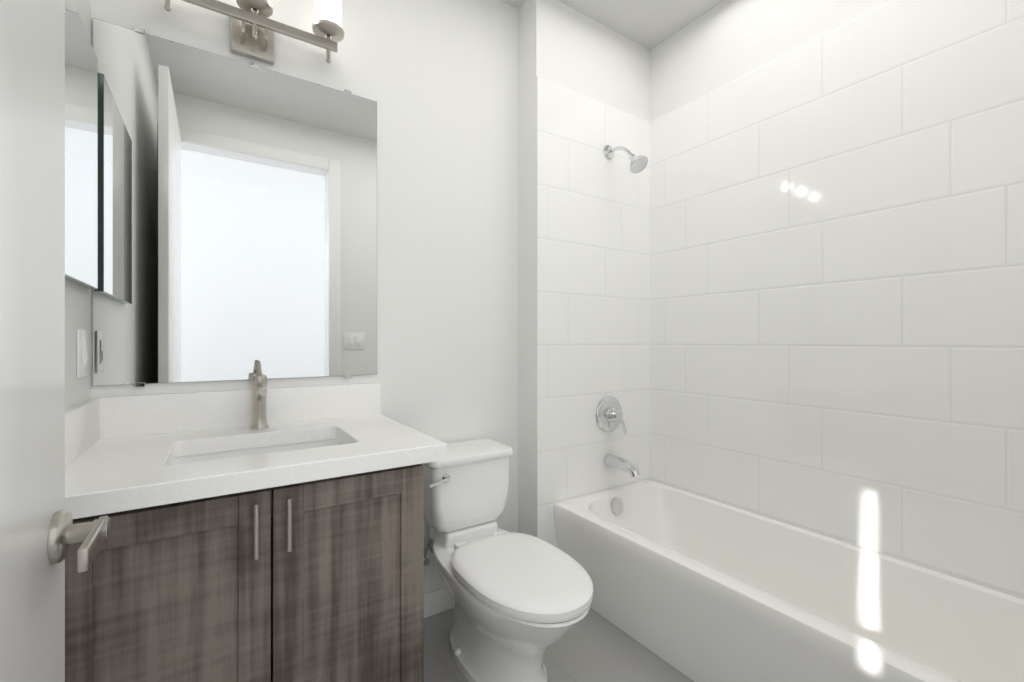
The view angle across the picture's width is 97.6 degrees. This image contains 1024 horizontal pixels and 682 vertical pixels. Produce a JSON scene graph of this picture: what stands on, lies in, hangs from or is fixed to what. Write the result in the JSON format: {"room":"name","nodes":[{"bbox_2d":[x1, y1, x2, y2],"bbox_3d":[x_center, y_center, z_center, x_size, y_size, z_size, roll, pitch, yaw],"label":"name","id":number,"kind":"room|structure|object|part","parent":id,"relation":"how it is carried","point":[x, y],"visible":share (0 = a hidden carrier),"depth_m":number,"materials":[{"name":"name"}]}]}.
{"room":"bathroom","nodes":[
{"label":"bathroom","id":0,"kind":"room"},
{"bbox_2d":[65,0,90,409],"bbox_3d":[-0.678,-0.195,0.417,0.120,2.490,1.770,0,0,-34],"label":"wall","id":1,"kind":"structure","parent":0,"point":[77,315],"depth_m":1.06,"materials":[{"name":"white paint"}]},
{"bbox_2d":[65,0,97,288],"bbox_3d":[-0.946,-0.432,0.950,0.019,0.595,0.495,0,0,-34],"label":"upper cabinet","id":2,"kind":"object","parent":1,"relation":"attached to","point":[81,164],"visible":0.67,"depth_m":1.01,"materials":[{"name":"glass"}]},
{"bbox_2d":[77,329,88,377],"bbox_3d":[-1.054,0.030,1.104,0.010,0.116,0.094,0,0,-34],"label":"switch plate","id":3,"kind":"object","parent":1,"relation":"attached to","point":[82,353],"visible":1,"depth_m":1.09,"materials":[{"name":"white plastic"}]},
{"bbox_2d":[91,0,517,592],"bbox_3d":[-0.286,-0.195,1.810,2.310,2.490,0.120,0,0,-34],"label":"wall","id":4,"kind":"structure","parent":0,"point":[437,80],"depth_m":1.73,"materials":[{"name":"white paint"}]},
{"bbox_2d":[93,18,376,386],"bbox_3d":[-0.796,-0.368,1.393,0.752,0.990,0.008,0,0,-34],"label":"vanity mirror","id":5,"kind":"object","parent":4,"relation":"attached to","point":[237,219],"visible":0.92,"depth_m":1.35,"materials":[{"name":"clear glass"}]},
{"bbox_2d":[164,0,344,64],"bbox_3d":[-0.769,-1.009,1.338,0.508,0.266,0.132,0,0,-34],"label":"sconce","id":6,"kind":"object","parent":4,"relation":"attached to","point":[254,28],"visible":1,"depth_m":1.37,"materials":[{"name":"silver metal"}]},
{"bbox_2d":[424,587,452,618],"bbox_3d":[0.265,1.005,1.113,0.684,0.090,1.650,0,0,-34],"label":"baseboard","id":7,"kind":"structure","parent":4,"relation":"attached to","point":[437,601],"depth_m":1.72,"materials":[{"name":"white paint"}]},
{"bbox_2d":[424,608,693,681],"bbox_3d":[0.268,1.080,0.156,3.210,0.060,3.490,0,0,-34],"label":"floor","id":8,"kind":"structure","parent":0,"point":[592,645],"depth_m":1.49,"materials":[{"name":"tile"}]},
{"bbox_2d":[65,361,446,681],"bbox_3d":[-0.637,0.555,1.159,0.763,0.990,0.575,0,0,-34],"label":"bathroom vanity","id":9,"kind":"object","parent":8,"relation":"on","point":[259,532],"visible":0.9,"depth_m":0.97,"materials":[{"name":"brown wood"}]},
{"bbox_3d":[-0.648,0.629,0.850,0.334,0.634,0.019,0,0,-33],"label":"door","id":10,"kind":"part","parent":9,"relation":"part of","materials":[{"name":"brown wood"}]},
{"bbox_2d":[65,382,446,528],"bbox_3d":[-0.639,0.225,1.161,0.763,0.150,0.568,0,0,-33],"label":"countertop","id":11,"kind":"structure","parent":9,"relation":"on","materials":[{"name":"stone"}]},
{"bbox_2d":[249,361,269,429],"bbox_3d":[-0.729,0.160,1.299,0.052,0.200,0.160,0,0,-33],"label":"faucet","id":12,"kind":"object","parent":11,"relation":"on","point":[258,381],"depth_m":1.32,"materials":[{"name":"silver metal"}]},
{"bbox_3d":[-0.365,0.629,1.037,0.334,0.634,0.019,0,0,-33],"label":"door","id":13,"kind":"part","parent":9,"relation":"part of","materials":[{"name":"brown wood"}]},
{"bbox_2d":[421,439,592,681],"bbox_3d":[-0.045,0.723,1.448,0.351,0.655,0.747,0,0,-34],"label":"toilet","id":14,"kind":"object","parent":8,"relation":"on","point":[522,603],"visible":0.94,"depth_m":1.36,"materials":[{"name":"white ceramic"}]},
{"bbox_3d":[-0.182,0.531,1.662,0.334,0.272,0.213,0,0,-33],"label":"tank","id":15,"kind":"part","parent":14,"relation":"part of","materials":[{"name":"white ceramic"}]},
{"bbox_3d":[0.023,0.689,1.351,0.344,0.039,0.510,0,0,-33],"label":"seat","id":16,"kind":"part","parent":14,"relation":"part of","materials":[{"name":"white plastic"}]},
{"bbox_2d":[554,480,1023,681],"bbox_3d":[0.843,0.864,1.412,0.605,0.372,1.504,0,0,-34],"label":"bathtub","id":17,"kind":"object","parent":8,"relation":"on","point":[694,587],"visible":0.98,"depth_m":1.39,"materials":[{"name":"white ceramic"}]},
{"bbox_2d":[518,0,649,536],"bbox_3d":[0.355,-0.195,2.082,0.700,2.490,0.134,0,0,-34],"label":"wall","id":18,"kind":"structure","parent":0,"point":[563,45],"depth_m":1.92,"materials":[{"name":"white paint"}]},
{"bbox_2d":[536,76,649,547],"bbox_3d":[0.391,-0.015,2.021,0.692,2.130,0.008,0,0,-34],"label":"tile","id":19,"kind":"structure","parent":18,"relation":"attached to","point":[592,275],"depth_m":1.98,"materials":[{"name":"white tile"}]},
{"bbox_2d":[596,396,626,434],"bbox_3d":[0.462,0.336,2.019,0.164,0.169,0.073,0,0,-34],"label":"shower valve","id":20,"kind":"object","parent":19,"relation":"attached to","point":[609,415],"visible":1,"depth_m":2.02,"materials":[{"name":"silver metal"}]},
{"bbox_2d":[604,454,640,477],"bbox_3d":[0.491,0.552,1.975,0.060,0.074,0.178,0,0,-34],"label":"tub spout","id":21,"kind":"object","parent":19,"relation":"attached to","point":[623,464],"visible":1,"depth_m":1.96,"materials":[{"name":"silver metal"}]},
{"bbox_2d":[604,145,647,173],"bbox_3d":[0.500,-0.807,1.962,0.086,0.173,0.209,0,0,-34],"label":"shower head","id":22,"kind":"object","parent":19,"relation":"attached to","point":[638,163],"visible":1,"depth_m":1.92},
{"bbox_2d":[500,0,723,49],"bbox_3d":[0.202,-1.480,1.072,2.310,0.080,1.890,0,0,-34],"label":"ceiling","id":23,"kind":"structure","parent":0,"point":[649,24],"depth_m":1.98,"materials":[{"name":"white paint"}]},
{"bbox_2d":[650,0,890,121],"bbox_3d":[1.148,-0.195,1.626,0.120,2.490,1.770,0,0,-34],"label":"wall","id":24,"kind":"structure","parent":0,"point":[722,43],"depth_m":1.86,"materials":[{"name":"white paint"}]},
{"bbox_2d":[650,0,1023,598],"bbox_3d":[1.099,-0.015,1.585,0.008,2.130,1.516,0,0,-34],"label":"tile","id":25,"kind":"structure","parent":24,"relation":"attached to","point":[836,283],"depth_m":1.49,"materials":[{"name":"white tile"}]},
{"bbox_3d":[0.691,-0.195,0.334,2.070,2.490,0.120,0,0,-33],"label":"wall","id":26,"kind":"structure","parent":0,"visible":0},
{"bbox_2d":[0,0,110,681],"bbox_3d":[-0.366,-0.060,0.222,0.137,2.200,0.860,0,0,-34],"label":"door leaf","id":27,"kind":"structure","parent":26,"relation":"in","point":[41,533],"depth_m":0.49,"materials":[{"name":"white paint"}]}
]}

